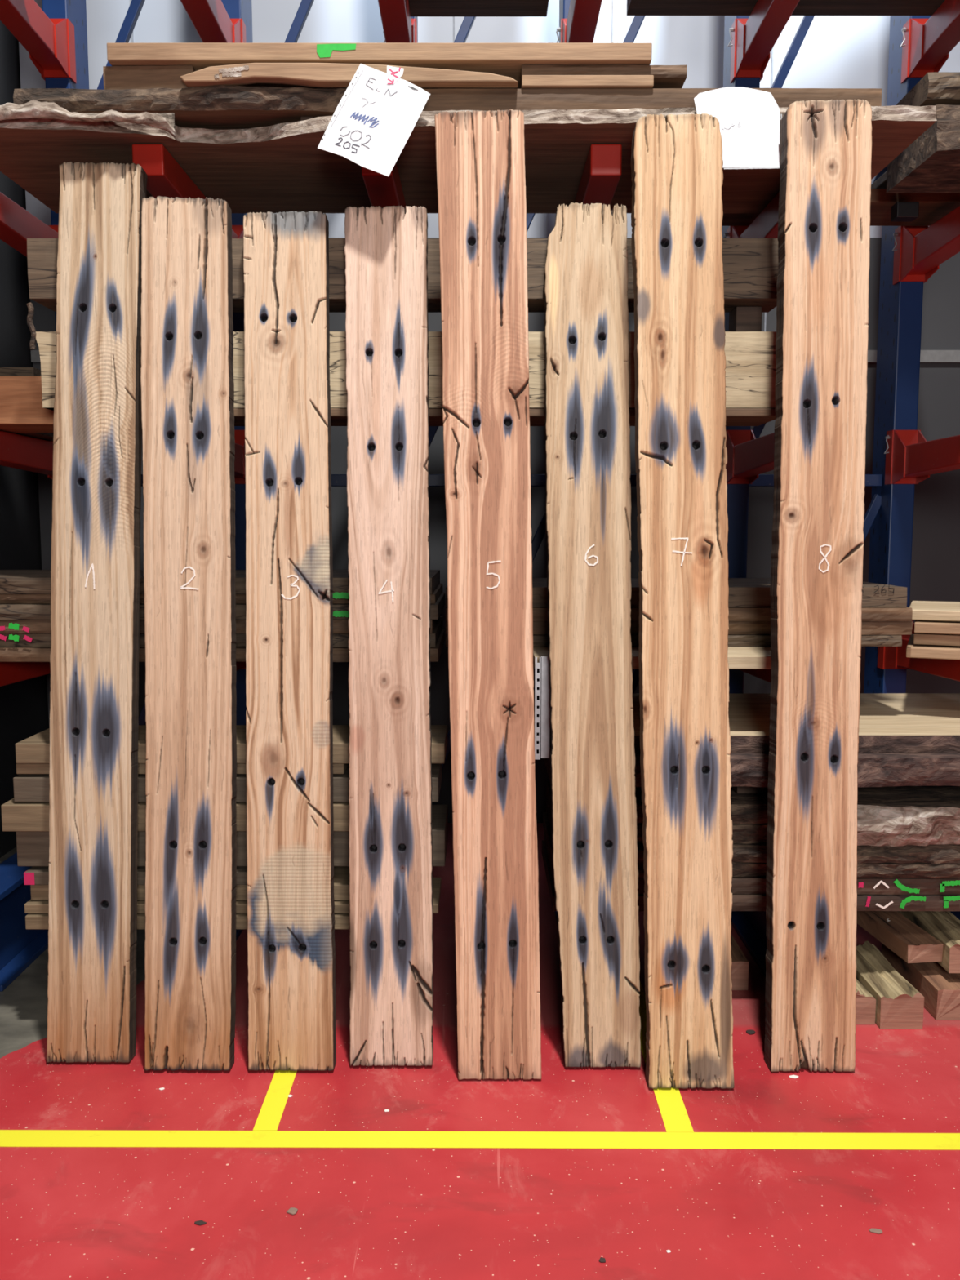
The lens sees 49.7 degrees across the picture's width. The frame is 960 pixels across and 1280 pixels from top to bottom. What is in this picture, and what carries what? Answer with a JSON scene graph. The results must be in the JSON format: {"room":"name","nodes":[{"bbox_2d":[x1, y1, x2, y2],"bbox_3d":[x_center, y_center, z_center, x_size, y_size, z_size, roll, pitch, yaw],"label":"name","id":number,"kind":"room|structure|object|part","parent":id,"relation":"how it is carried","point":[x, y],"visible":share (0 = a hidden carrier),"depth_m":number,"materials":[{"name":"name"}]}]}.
{"room":"lumber warehouse","nodes":[
{"label":"lumber warehouse","id":0,"kind":"room"},
{"bbox_2d":[0,20,48,857],"bbox_3d":[-3.645,-2.229,4.944,2.710,6.500,0.800,0,6,0],"label":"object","id":1,"kind":"structure","parent":0,"point":[24,704],"depth_m":5.10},
{"bbox_2d":[0,822,959,1279],"bbox_3d":[0.000,1.508,0.963,12.000,0.100,9.600,0,6,0],"label":"floor","id":2,"kind":"structure","parent":0,"point":[67,1213],"depth_m":2.50,"materials":[{"name":"red paint"}]},
{"bbox_2d":[46,161,147,1062],"bbox_3d":[-1.129,-0.084,3.054,0.258,2.623,0.359,0,6,4],"label":"plank","id":3,"kind":"object","parent":2,"relation":"on","point":[95,548],"visible":1,"depth_m":3.02,"materials":[{"name":"beige wood"}]},
{"bbox_2d":[140,195,236,1071],"bbox_3d":[-0.851,-0.030,3.032,0.265,2.522,0.400,0,6,-5],"label":"plank","id":4,"kind":"object","parent":2,"relation":"on","point":[187,384],"visible":1,"depth_m":3.00,"materials":[{"name":"beige wood"}]},
{"bbox_2d":[194,1220,206,1225],"bbox_3d":[-0.630,1.312,2.331,0.025,0.002,0.015,3,7,30],"label":"chip","id":5,"kind":"object","parent":2,"relation":"on","point":[198,1222],"visible":1,"depth_m":2.33,"materials":[{"name":"grey"}]},
{"bbox_2d":[253,1069,297,1130],"bbox_3d":[-0.559,1.222,3.192,0.063,0.001,1.007,0,6,0],"label":"floor marking","id":6,"kind":"object","parent":2,"relation":"on","point":[270,1114],"depth_m":2.83,"materials":[{"name":"yellow paint"}]},
{"bbox_2d":[243,211,336,1071],"bbox_3d":[-0.557,-0.009,3.030,0.251,2.478,0.394,0,6,-5],"label":"plank","id":7,"kind":"object","parent":2,"relation":"on","point":[291,944],"visible":1,"depth_m":3.00,"materials":[{"name":"beige wood"}]},
{"bbox_2d":[286,1207,297,1214],"bbox_3d":[-0.428,1.307,2.370,0.022,0.004,0.019,3,7,26],"label":"chip","id":8,"kind":"object","parent":2,"relation":"on","point":[292,1211],"visible":1,"depth_m":2.37,"materials":[{"name":"beige wood"}]},
{"bbox_2d":[344,205,433,1066],"bbox_3d":[-0.266,-0.018,3.044,0.246,2.497,0.365,0,6,-4],"label":"plank","id":9,"kind":"object","parent":2,"relation":"on","point":[390,862],"visible":1,"depth_m":3.02,"materials":[{"name":"beige wood"}]},
{"bbox_2d":[0,0,959,991],"bbox_3d":[0.031,-1.453,3.779,3.608,5.200,1.320,0,6,0],"label":"rack","id":10,"kind":"object","parent":2,"relation":"on","point":[55,37],"visible":0.22,"depth_m":4.10,"materials":[{"name":"metal"}]},
{"bbox_3d":[-1.690,0.094,3.825,0.094,0.123,1.088,0,6,0],"label":"arm","id":11,"kind":"part","parent":10,"relation":"part of","materials":[{"name":"red paint"}]},
{"bbox_2d":[0,367,53,440],"bbox_3d":[-1.768,-0.870,3.840,0.363,0.233,0.300,0,6,0],"label":"board","id":12,"kind":"object","parent":10,"relation":"on","point":[4,371],"visible":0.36,"depth_m":3.68,"materials":[{"name":"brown wood"}]},
{"bbox_3d":[-1.690,-0.677,3.744,0.094,0.123,1.088,0,6,0],"label":"arm","id":13,"kind":"part","parent":10,"relation":"part of","materials":[{"name":"red paint"}]},
{"bbox_2d":[0,376,53,432],"bbox_3d":[-1.660,-0.796,3.516,0.580,0.154,0.300,0,6,0],"label":"beam","id":14,"kind":"structure","parent":10,"relation":"on","point":[21,409],"depth_m":3.37,"materials":[{"name":"brown wood"}]},
{"bbox_3d":[-1.690,-1.487,3.659,0.094,0.123,1.088,0,6,0],"label":"arm","id":15,"kind":"part","parent":10,"relation":"part of","materials":[{"name":"red paint"}]},
{"bbox_3d":[-1.690,-2.273,3.576,0.094,0.123,1.088,0,6,0],"label":"arm","id":16,"kind":"part","parent":10,"relation":"part of","materials":[{"name":"red paint"}]},
{"bbox_3d":[-1.000,-1.487,3.659,0.094,0.123,1.088,0,6,0],"label":"arm","id":17,"kind":"part","parent":10,"relation":"part of","materials":[{"name":"red paint"}]},
{"bbox_2d":[25,913,350,928],"bbox_3d":[-0.896,0.850,3.317,0.992,0.043,0.300,0,6,0],"label":"timber offcut","id":18,"kind":"object","parent":10,"relation":"on","point":[33,921],"visible":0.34,"depth_m":3.17,"materials":[{"name":"brown wood"}]},
{"bbox_2d":[24,877,441,913],"bbox_3d":[-0.763,0.811,3.298,1.269,0.030,0.250,0,6,0],"label":"timber offcut","id":19,"kind":"object","parent":18,"relation":"on","point":[31,906],"visible":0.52,"depth_m":3.17,"materials":[{"name":"brown wood"}]},
{"bbox_2d":[30,866,349,900],"bbox_3d":[-0.882,0.763,3.338,1.005,0.050,0.300,0,6,0],"label":"timber offcut","id":20,"kind":"object","parent":19,"relation":"on","point":[341,873],"visible":0.17,"depth_m":3.19,"materials":[{"name":"brown wood"}]},
{"bbox_2d":[23,866,247,884],"bbox_3d":[-1.041,0.719,3.277,0.707,0.042,0.222,0,6,0],"label":"timber offcut","id":21,"kind":"object","parent":20,"relation":"on","point":[35,875],"visible":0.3,"depth_m":3.17,"materials":[{"name":"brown wood"}]},
{"bbox_2d":[16,804,448,866],"bbox_3d":[-0.764,0.623,3.323,1.313,0.115,0.300,0,6,0],"label":"wooden beam","id":22,"kind":"structure","parent":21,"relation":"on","point":[33,847],"depth_m":3.18,"materials":[{"name":"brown wood"}]},
{"bbox_2d":[0,798,349,831],"bbox_3d":[-0.912,0.525,3.273,1.073,0.083,0.280,0,6,0],"label":"timber offcut","id":23,"kind":"object","parent":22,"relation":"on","point":[15,816],"visible":0.27,"depth_m":3.13,"materials":[{"name":"brown wood"}]},
{"bbox_2d":[13,763,441,802],"bbox_3d":[-0.769,0.438,3.284,1.286,0.076,0.300,0,6,0],"label":"timber offcut","id":24,"kind":"object","parent":23,"relation":"on","point":[28,788],"visible":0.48,"depth_m":3.13,"materials":[{"name":"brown wood"}]},
{"bbox_2d":[16,763,349,773],"bbox_3d":[-0.910,0.378,3.262,0.994,0.033,0.250,0,6,0],"label":"timber offcut","id":25,"kind":"object","parent":24,"relation":"on","point":[21,768],"visible":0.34,"depth_m":3.14,"materials":[{"name":"brown wood"}]},
{"bbox_2d":[15,724,447,763],"bbox_3d":[-0.752,0.326,3.262,1.290,0.062,0.300,0,6,0],"label":"wooden beam","id":26,"kind":"structure","parent":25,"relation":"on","point":[35,748],"depth_m":3.12,"materials":[{"name":"brown wood"}]},
{"bbox_3d":[-1.000,-0.677,3.744,0.094,0.123,1.088,0,6,0],"label":"arm","id":27,"kind":"part","parent":10,"relation":"part of","materials":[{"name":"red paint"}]},
{"bbox_3d":[-1.000,-2.273,3.576,0.094,0.123,1.088,0,6,0],"label":"arm","id":28,"kind":"part","parent":10,"relation":"part of","materials":[{"name":"red paint"}]},
{"bbox_2d":[0,628,444,662],"bbox_3d":[-1.044,0.014,3.751,1.812,0.044,0.703,0,6,0],"label":"board","id":29,"kind":"object","parent":10,"relation":"on","point":[7,654],"visible":0.13,"depth_m":3.41,"materials":[{"name":"brown wood"}]},
{"bbox_2d":[0,610,443,647],"bbox_3d":[-1.049,-0.073,3.752,1.802,0.125,0.741,0,6,0],"label":"board","id":30,"kind":"object","parent":29,"relation":"on","point":[6,639],"visible":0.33,"depth_m":3.43,"materials":[{"name":"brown wood"}]},
{"bbox_2d":[0,591,439,633],"bbox_3d":[-1.054,-0.125,3.740,1.792,0.139,0.726,0,6,0],"label":"board","id":31,"kind":"object","parent":30,"relation":"on","point":[6,626],"visible":0.2,"depth_m":3.41,"materials":[{"name":"brown wood"}]},
{"bbox_2d":[0,592,444,619],"bbox_3d":[-1.044,-0.127,3.733,1.812,0.048,0.709,0,6,0],"label":"board","id":32,"kind":"object","parent":31,"relation":"on","point":[7,611],"visible":0.11,"depth_m":3.39,"materials":[{"name":"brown wood"}]},
{"bbox_2d":[0,583,442,603],"bbox_3d":[-1.049,-0.171,3.759,1.802,0.031,0.707,0,6,0],"label":"board","id":33,"kind":"object","parent":32,"relation":"on","point":[4,597],"visible":0.11,"depth_m":3.41,"materials":[{"name":"brown wood"}]},
{"bbox_2d":[0,569,439,594],"bbox_3d":[-1.054,-0.213,3.739,1.792,0.053,0.708,0,6,0],"label":"board","id":34,"kind":"object","parent":33,"relation":"on","point":[11,581],"visible":0.2,"depth_m":3.40,"materials":[{"name":"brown wood"}]},
{"bbox_3d":[-1.000,0.094,3.825,0.094,0.123,1.088,0,6,0],"label":"arm","id":35,"kind":"part","parent":10,"relation":"part of","materials":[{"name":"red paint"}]},
{"bbox_3d":[-0.310,-1.487,3.659,0.094,0.123,1.088,0,6,0],"label":"arm","id":36,"kind":"part","parent":10,"relation":"part of","materials":[{"name":"red paint"}]},
{"bbox_3d":[-0.310,-2.273,3.576,0.094,0.123,1.088,0,6,0],"label":"arm","id":37,"kind":"part","parent":10,"relation":"part of","materials":[{"name":"red paint"}]},
{"bbox_2d":[0,99,937,213],"bbox_3d":[-0.128,-1.558,3.368,2.859,0.110,0.875,0,6,0],"label":"live edge slab","id":38,"kind":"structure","parent":10,"relation":"on","point":[281,167],"depth_m":3.22,"materials":[{"name":"brown wood"}]},
{"bbox_2d":[13,84,346,129],"bbox_3d":[-0.787,-1.615,3.240,1.178,0.065,0.419,0,6,0],"label":"board","id":39,"kind":"object","parent":38,"relation":"on","point":[220,107],"visible":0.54,"depth_m":3.05,"materials":[{"name":"brown wood"}]},
{"bbox_2d":[102,65,195,89],"bbox_3d":[-0.984,-1.682,3.220,0.267,0.069,0.303,0,6,0],"label":"board","id":40,"kind":"object","parent":39,"relation":"on","point":[115,77],"visible":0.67,"depth_m":3.07,"materials":[{"name":"brown wood"}]},
{"bbox_2d":[106,42,652,88],"bbox_3d":[-0.295,-1.744,3.209,1.599,0.050,0.352,0,6,0],"label":"board","id":41,"kind":"object","parent":40,"relation":"on","point":[504,59],"visible":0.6,"depth_m":3.04,"materials":[{"name":"beige wood"}]},
{"bbox_2d":[300,116,313,120],"bbox_3d":[-0.517,-1.569,3.244,0.040,0.023,0.300,0,6,0],"label":"stick","id":42,"kind":"object","parent":38,"relation":"on","point":[302,118],"visible":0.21,"depth_m":3.09,"materials":[{"name":"brown wood"}]},
{"bbox_2d":[317,63,430,176],"bbox_3d":[-0.300,-1.478,2.942,0.318,0.341,0.091,0,6,0],"label":"paper sheet","id":43,"kind":"object","parent":38,"relation":"hanging from","point":[378,112],"visible":1,"depth_m":2.94,"materials":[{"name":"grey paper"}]},
{"bbox_2d":[422,88,881,111],"bbox_3d":[0.500,-1.617,3.257,1.374,0.065,0.403,0,6,0],"label":"board","id":44,"kind":"object","parent":38,"relation":"on","point":[528,99],"visible":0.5,"depth_m":3.06,"materials":[{"name":"brown wood"}]},
{"bbox_2d":[180,62,518,87],"bbox_3d":[-0.382,-1.656,3.035,0.986,0.054,0.047,0,6,0],"label":"board","id":45,"kind":"object","parent":44,"relation":"on","point":[309,74],"visible":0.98,"depth_m":3.02,"materials":[{"name":"beige wood"}]},
{"bbox_2d":[520,75,653,88],"bbox_3d":[0.317,-1.661,3.194,0.388,0.032,0.300,0,6,0],"label":"board","id":46,"kind":"object","parent":44,"relation":"on","point":[598,82],"visible":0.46,"depth_m":3.04,"materials":[{"name":"beige wood"}]},
{"bbox_2d":[519,65,687,88],"bbox_3d":[0.368,-1.698,3.208,0.489,0.035,0.303,0,6,0],"label":"board","id":47,"kind":"object","parent":46,"relation":"on","point":[664,76],"visible":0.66,"depth_m":3.06,"materials":[{"name":"brown wood"}]},
{"bbox_2d":[693,87,782,168],"bbox_3d":[0.734,-1.454,2.941,0.249,0.245,0.059,0,6,0],"label":"paper sheet","id":48,"kind":"object","parent":38,"relation":"hanging from","point":[748,119],"visible":0.79,"depth_m":2.94,"materials":[{"name":"white paper"}]},
{"bbox_2d":[408,0,548,16],"bbox_3d":[-0.007,-2.393,3.861,0.523,0.048,0.180,0,6,0],"label":"board","id":49,"kind":"object","parent":10,"relation":"on","point":[417,7],"visible":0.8,"depth_m":3.88,"materials":[{"name":"brown wood"}]},
{"bbox_2d":[233,408,775,426],"bbox_3d":[-0.173,-0.707,3.294,2.196,0.024,0.300,0,6,0],"label":"board","id":50,"kind":"object","parent":10,"relation":"on","point":[734,416],"visible":0.24,"depth_m":3.16,"materials":[{"name":"brown wood"}]},
{"bbox_2d":[35,331,776,410],"bbox_3d":[-0.208,-0.828,3.229,2.275,0.225,0.203,0,6,0],"label":"beam","id":51,"kind":"structure","parent":50,"relation":"on","point":[750,370],"depth_m":3.13,"materials":[{"name":"beige wood"}]},
{"bbox_2d":[26,238,777,349],"bbox_3d":[-0.221,-1.049,3.205,2.284,0.324,0.205,0,6,0],"label":"beam","id":52,"kind":"structure","parent":51,"relation":"on","point":[750,265],"depth_m":3.10,"materials":[{"name":"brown wood"}]},
{"bbox_2d":[728,306,762,331],"bbox_3d":[0.835,-0.993,3.264,0.080,0.093,0.100,0,6,0],"label":"block","id":53,"kind":"object","parent":51,"relation":"on","point":[740,318],"visible":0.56,"depth_m":3.21,"materials":[{"name":"brown wood"}]},
{"bbox_3d":[0.380,-2.273,3.576,0.094,0.123,1.088,0,6,0],"label":"arm","id":54,"kind":"part","parent":10,"relation":"part of","materials":[{"name":"red paint"}]},
{"bbox_3d":[0.380,-1.487,3.659,0.094,0.123,1.088,0,6,0],"label":"arm","id":55,"kind":"part","parent":10,"relation":"part of","materials":[{"name":"red paint"}]},
{"bbox_2d":[533,646,771,669],"bbox_3d":[0.623,0.039,3.523,0.905,0.041,0.600,0,6,0],"label":"board","id":56,"kind":"object","parent":10,"relation":"on","point":[739,657],"visible":0.11,"depth_m":3.23,"materials":[{"name":"beige wood"}]},
{"bbox_2d":[445,634,902,646],"bbox_3d":[0.651,-0.033,3.816,1.531,0.037,0.703,0,6,0],"label":"board","id":57,"kind":"object","parent":56,"relation":"on","point":[539,640],"visible":0.14,"depth_m":3.48,"materials":[{"name":"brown wood"}]},
{"bbox_2d":[445,621,912,635],"bbox_3d":[0.668,-0.076,3.822,1.565,0.044,0.706,0,6,0],"label":"board","id":58,"kind":"object","parent":57,"relation":"on","point":[868,628],"visible":0.17,"depth_m":3.48,"materials":[{"name":"brown wood"}]},
{"bbox_2d":[445,607,912,621],"bbox_3d":[0.665,-0.121,3.806,1.558,0.045,0.704,0,6,0],"label":"board","id":59,"kind":"object","parent":58,"relation":"on","point":[540,614],"visible":0.2,"depth_m":3.46,"materials":[{"name":"brown wood"}]},
{"bbox_2d":[445,577,906,607],"bbox_3d":[0.657,-0.185,3.811,1.544,0.078,0.704,0,6,0],"label":"board","id":60,"kind":"object","parent":59,"relation":"on","point":[743,592],"visible":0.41,"depth_m":3.47,"materials":[{"name":"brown wood"}]},
{"bbox_2d":[542,840,959,911],"bbox_3d":[1.046,0.808,3.599,1.625,0.056,0.611,0,6,0],"label":"board","id":61,"kind":"object","parent":10,"relation":"on","point":[740,902],"visible":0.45,"depth_m":3.31,"materials":[{"name":"brown wood"}]},
{"bbox_2d":[544,834,959,894],"bbox_3d":[1.051,0.756,3.598,1.619,0.056,0.612,0,6,0],"label":"board","id":62,"kind":"object","parent":61,"relation":"on","point":[749,885],"visible":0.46,"depth_m":3.31,"materials":[{"name":"brown wood"}]},
{"bbox_2d":[542,812,959,878],"bbox_3d":[1.048,0.705,3.585,1.621,0.052,0.618,0,6,0],"label":"bark slab","id":63,"kind":"object","parent":62,"relation":"on","point":[884,870],"visible":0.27,"depth_m":3.29,"materials":[{"name":"brown wood"}]},
{"bbox_2d":[546,797,959,863],"bbox_3d":[1.050,0.651,3.568,1.604,0.056,0.620,0,6,0],"label":"bark slab","id":64,"kind":"object","parent":63,"relation":"on","point":[742,852],"visible":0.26,"depth_m":3.28,"materials":[{"name":"brown wood"}]},
{"bbox_2d":[546,780,767,844],"bbox_3d":[0.710,0.588,3.578,0.921,0.062,0.606,0,6,0],"label":"bark slab","id":65,"kind":"object","parent":64,"relation":"on","point":[745,833],"visible":0.09,"depth_m":3.29,"materials":[{"name":"brown wood"}]},
{"bbox_2d":[548,778,768,823],"bbox_3d":[0.714,0.523,3.575,0.912,0.064,0.618,0,6,0],"label":"bark slab","id":66,"kind":"object","parent":65,"relation":"on","point":[746,808],"visible":0.07,"depth_m":3.29,"materials":[{"name":"brown wood"}]},
{"bbox_2d":[731,786,764,793],"bbox_3d":[0.890,0.464,3.447,0.090,0.073,0.100,0,6,0],"label":"block","id":67,"kind":"object","parent":66,"relation":"on","point":[739,789],"visible":0.27,"depth_m":3.40,"materials":[{"name":"brown wood"}]},
{"bbox_2d":[857,785,959,846],"bbox_3d":[1.528,0.558,3.538,0.705,0.130,0.620,0,6,0],"label":"bark slab","id":68,"kind":"object","parent":64,"relation":"on","point":[887,815],"visible":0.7,"depth_m":3.26,"materials":[{"name":"brown wood"}]},
{"bbox_3d":[1.070,-0.677,3.744,0.094,0.123,1.088,0,6,0],"label":"arm","id":69,"kind":"part","parent":10,"relation":"part of","materials":[{"name":"red paint"}]},
{"bbox_3d":[1.070,0.094,3.825,0.094,0.123,1.088,0,6,0],"label":"arm","id":70,"kind":"part","parent":10,"relation":"part of","materials":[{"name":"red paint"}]},
{"bbox_3d":[1.070,-1.487,3.659,0.094,0.123,1.088,0,6,0],"label":"arm","id":71,"kind":"part","parent":10,"relation":"part of","materials":[{"name":"red paint"}]},
{"bbox_3d":[1.070,-2.273,3.576,0.094,0.123,1.088,0,6,0],"label":"arm","id":72,"kind":"part","parent":10,"relation":"part of","materials":[{"name":"red paint"}]},
{"bbox_2d":[626,0,945,15],"bbox_3d":[1.529,-2.398,3.814,1.942,0.068,0.253,0,6,0],"label":"board","id":73,"kind":"object","parent":10,"relation":"on","point":[634,7],"visible":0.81,"depth_m":3.88,"materials":[{"name":"brown wood"}]},
{"bbox_2d":[722,188,959,226],"bbox_3d":[1.713,-1.660,3.978,1.574,0.050,0.300,0,6,0],"label":"board","id":74,"kind":"object","parent":10,"relation":"on","point":[933,206],"visible":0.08,"depth_m":3.91,"materials":[{"name":"brown wood"}]},
{"bbox_2d":[890,201,919,222],"bbox_3d":[1.554,-1.566,3.787,0.081,0.056,0.060,0,6,0],"label":"block","id":75,"kind":"object","parent":10,"relation":"on","point":[901,211],"visible":1,"depth_m":3.76,"materials":[{"name":"plastic"}]},
{"bbox_2d":[886,104,959,192],"bbox_3d":[1.954,-1.599,3.371,1.092,0.145,0.420,0,6,0],"label":"block","id":76,"kind":"object","parent":10,"relation":"on","point":[931,163],"visible":0.93,"depth_m":3.34,"materials":[{"name":"brown wood"}]},
{"bbox_2d":[871,170,887,188],"bbox_3d":[1.965,-1.723,3.645,0.870,0.035,0.890,0,6,0],"label":"board","id":77,"kind":"object","parent":76,"relation":"on","point":[881,183],"visible":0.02,"depth_m":3.96,"materials":[{"name":"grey wood"}]},
{"bbox_2d":[896,71,959,106],"bbox_3d":[1.954,-1.765,3.446,1.092,0.080,0.416,0,6,0],"label":"board","id":78,"kind":"object","parent":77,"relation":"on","point":[942,87],"visible":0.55,"depth_m":3.26,"materials":[{"name":"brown wood"}]},
{"bbox_3d":[1.760,0.094,3.825,0.094,0.123,1.088,0,6,0],"label":"arm","id":79,"kind":"part","parent":10,"relation":"part of","materials":[{"name":"red paint"}]},
{"bbox_3d":[1.760,-0.677,3.744,0.094,0.123,1.088,0,6,0],"label":"arm","id":80,"kind":"part","parent":10,"relation":"part of","materials":[{"name":"red paint"}]},
{"bbox_2d":[906,634,959,659],"bbox_3d":[1.917,0.035,3.588,0.800,0.036,0.500,3,7,24],"label":"board","id":81,"kind":"object","parent":10,"relation":"on","point":[913,651],"visible":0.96,"depth_m":3.50,"materials":[{"name":"beige wood"}]},
{"bbox_2d":[913,632,959,645],"bbox_3d":[1.953,-0.010,3.614,0.800,0.036,0.500,3,7,24],"label":"board","id":82,"kind":"object","parent":81,"relation":"on","point":[940,639],"visible":0.49,"depth_m":3.52,"materials":[{"name":"beige wood"}]},
{"bbox_2d":[914,620,959,634],"bbox_3d":[1.941,-0.048,3.580,0.800,0.036,0.500,3,7,24],"label":"board","id":83,"kind":"object","parent":82,"relation":"on","point":[920,626],"visible":0.65,"depth_m":3.49,"materials":[{"name":"beige wood"}]},
{"bbox_2d":[909,600,959,621],"bbox_3d":[1.929,-0.093,3.605,0.800,0.036,0.500,3,7,24],"label":"board","id":84,"kind":"object","parent":83,"relation":"on","point":[922,610],"visible":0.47,"depth_m":3.53,"materials":[{"name":"beige wood"}]},
{"bbox_3d":[1.760,-1.487,3.659,0.094,0.123,1.088,0,6,0],"label":"arm","id":85,"kind":"part","parent":10,"relation":"part of","materials":[{"name":"red paint"}]},
{"bbox_3d":[1.760,-2.273,3.576,0.094,0.123,1.088,0,6,0],"label":"arm","id":86,"kind":"part","parent":10,"relation":"part of","materials":[{"name":"red paint"}]},
{"bbox_2d":[0,1129,959,1150],"bbox_3d":[0.000,1.279,2.649,3.359,0.001,0.074,0,6,0],"label":"floor marking","id":87,"kind":"object","parent":2,"relation":"on","point":[8,1138],"depth_m":2.65,"materials":[{"name":"yellow paint"}]},
{"bbox_2d":[434,109,541,1079],"bbox_3d":[0.025,-0.106,2.914,0.299,2.700,0.248,0,6,0],"label":"plank","id":88,"kind":"object","parent":2,"relation":"on","point":[480,155],"visible":1,"depth_m":2.88,"materials":[{"name":"brown wood"}]},
{"bbox_2d":[543,202,640,1067],"bbox_3d":[0.325,-0.023,3.037,0.258,2.505,0.380,-1,6,-6],"label":"plank","id":89,"kind":"object","parent":2,"relation":"on","point":[587,429],"visible":1,"depth_m":3.01,"materials":[{"name":"beige wood"}]},
{"bbox_2d":[599,1257,605,1262],"bbox_3d":[0.261,1.324,2.212,0.014,0.003,0.014,0,6,0],"label":"chip","id":90,"kind":"object","parent":2,"relation":"on","point":[602,1260],"visible":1,"depth_m":2.21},
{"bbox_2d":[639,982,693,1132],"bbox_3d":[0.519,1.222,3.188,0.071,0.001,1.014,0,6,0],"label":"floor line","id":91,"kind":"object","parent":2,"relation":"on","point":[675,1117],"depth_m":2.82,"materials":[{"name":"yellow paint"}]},
{"bbox_2d":[631,113,734,1088],"bbox_3d":[0.565,-0.099,2.888,0.286,2.686,0.295,0,6,0],"label":"plank","id":92,"kind":"object","parent":2,"relation":"on","point":[677,162],"visible":1,"depth_m":2.86,"materials":[{"name":"beige wood"}]},
{"bbox_2d":[730,934,748,990],"bbox_3d":[0.851,1.123,3.656,0.116,0.100,0.303,0,6,0],"label":"block","id":93,"kind":"object","parent":2,"relation":"on","point":[740,966],"visible":0.19,"depth_m":3.51,"materials":[{"name":"brown wood"}]},
{"bbox_2d":[746,1029,755,1034],"bbox_3d":[0.841,1.218,3.216,0.027,0.005,0.023,-2,6,-15],"label":"chip","id":94,"kind":"object","parent":2,"relation":"on","point":[749,1032],"visible":1,"depth_m":3.21,"materials":[{"name":"grey"}]},
{"bbox_2d":[788,1075,798,1078],"bbox_3d":[0.896,1.246,2.954,0.026,0.003,0.016,-2,6,-18],"label":"chip","id":95,"kind":"object","parent":2,"relation":"on","point":[790,1076],"visible":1,"depth_m":2.95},
{"bbox_2d":[764,99,871,1071],"bbox_3d":[0.956,-0.123,2.940,0.246,2.726,0.216,0,6,0],"label":"plank","id":96,"kind":"object","parent":2,"relation":"on","point":[825,146],"visible":1,"depth_m":2.91,"materials":[{"name":"brown wood"}]},
{"bbox_2d":[855,978,875,1024],"bbox_3d":[1.191,1.147,3.372,0.112,0.112,0.223,0,6,0],"label":"block","id":97,"kind":"object","parent":2,"relation":"on","point":[865,1001],"visible":0.23,"depth_m":3.27,"materials":[{"name":"brown wood"}]},
{"bbox_2d":[869,1228,882,1234],"bbox_3d":[0.880,1.315,2.303,0.028,0.003,0.017,0,6,0],"label":"chip","id":98,"kind":"object","parent":2,"relation":"on","point":[877,1231],"visible":1,"depth_m":2.30,"materials":[{"name":"beige wood"}]},
{"bbox_2d":[856,940,924,1028],"bbox_3d":[1.318,1.137,3.441,0.133,0.118,0.425,0,6,0],"label":"wooden beam","id":99,"kind":"structure","parent":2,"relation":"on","point":[899,1004],"depth_m":3.27,"materials":[{"name":"brown wood"}]},
{"bbox_2d":[881,943,959,1020],"bbox_3d":[1.527,1.138,3.515,0.150,0.100,0.455,0,6,0],"label":"block","id":100,"kind":"object","parent":2,"relation":"on","point":[940,988],"visible":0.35,"depth_m":3.37,"materials":[{"name":"brown wood"}]},
{"bbox_2d":[857,911,942,963],"bbox_3d":[1.427,0.999,3.578,0.120,0.061,0.424,-1,6,-7],"label":"wooden beam","id":101,"kind":"structure","parent":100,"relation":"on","point":[911,943],"depth_m":3.47,"materials":[{"name":"brown wood"}]},
{"bbox_2d":[897,911,959,973],"bbox_3d":[1.580,0.993,3.531,0.143,0.116,0.425,0,6,0],"label":"block","id":102,"kind":"object","parent":100,"relation":"on","point":[944,926],"visible":0.55,"depth_m":3.45,"materials":[{"name":"brown wood"}]},
{"bbox_2d":[18,0,959,822],"bbox_3d":[1.360,-2.263,5.267,7.280,6.500,0.150,0,6,0],"label":"wall","id":103,"kind":"structure","parent":0,"point":[835,51],"depth_m":5.24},
{"bbox_2d":[130,0,773,331],"bbox_3d":[-0.134,-3.480,5.062,3.171,4.036,0.004,0,6,0],"label":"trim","id":104,"kind":"structure","parent":103,"relation":"attached to","point":[132,34],"depth_m":5.11,"materials":[{"name":"metal"}]},
{"bbox_2d":[31,350,959,362],"bbox_3d":[1.360,-1.442,5.268,7.280,0.060,0.019,0,6,0],"label":"trim","id":105,"kind":"structure","parent":103,"relation":"attached to","point":[926,356],"depth_m":5.26,"materials":[{"name":"metal"}]},
{"bbox_2d":[543,728,959,786],"bbox_3d":[1.035,0.379,3.469,1.631,0.088,0.620,0,6,0],"label":"live edge slab","id":106,"kind":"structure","parent":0,"point":[748,769],"depth_m":3.19,"materials":[{"name":"brown wood"}]},
{"bbox_2d":[534,656,550,759],"bbox_3d":[0.188,0.207,3.152,0.051,0.314,0.018,-4,7,-35],"label":"perforated angle","id":107,"kind":"object","parent":106,"relation":"on","point":[544,710],"visible":0.98,"depth_m":3.15,"materials":[{"name":"metal"}]},
{"bbox_2d":[632,693,959,752],"bbox_3d":[1.184,0.283,3.673,1.428,0.055,0.853,0,6,0],"label":"board","id":108,"kind":"object","parent":106,"relation":"on","point":[889,722],"visible":0.5,"depth_m":3.47,"materials":[{"name":"beige wood"}]}
]}

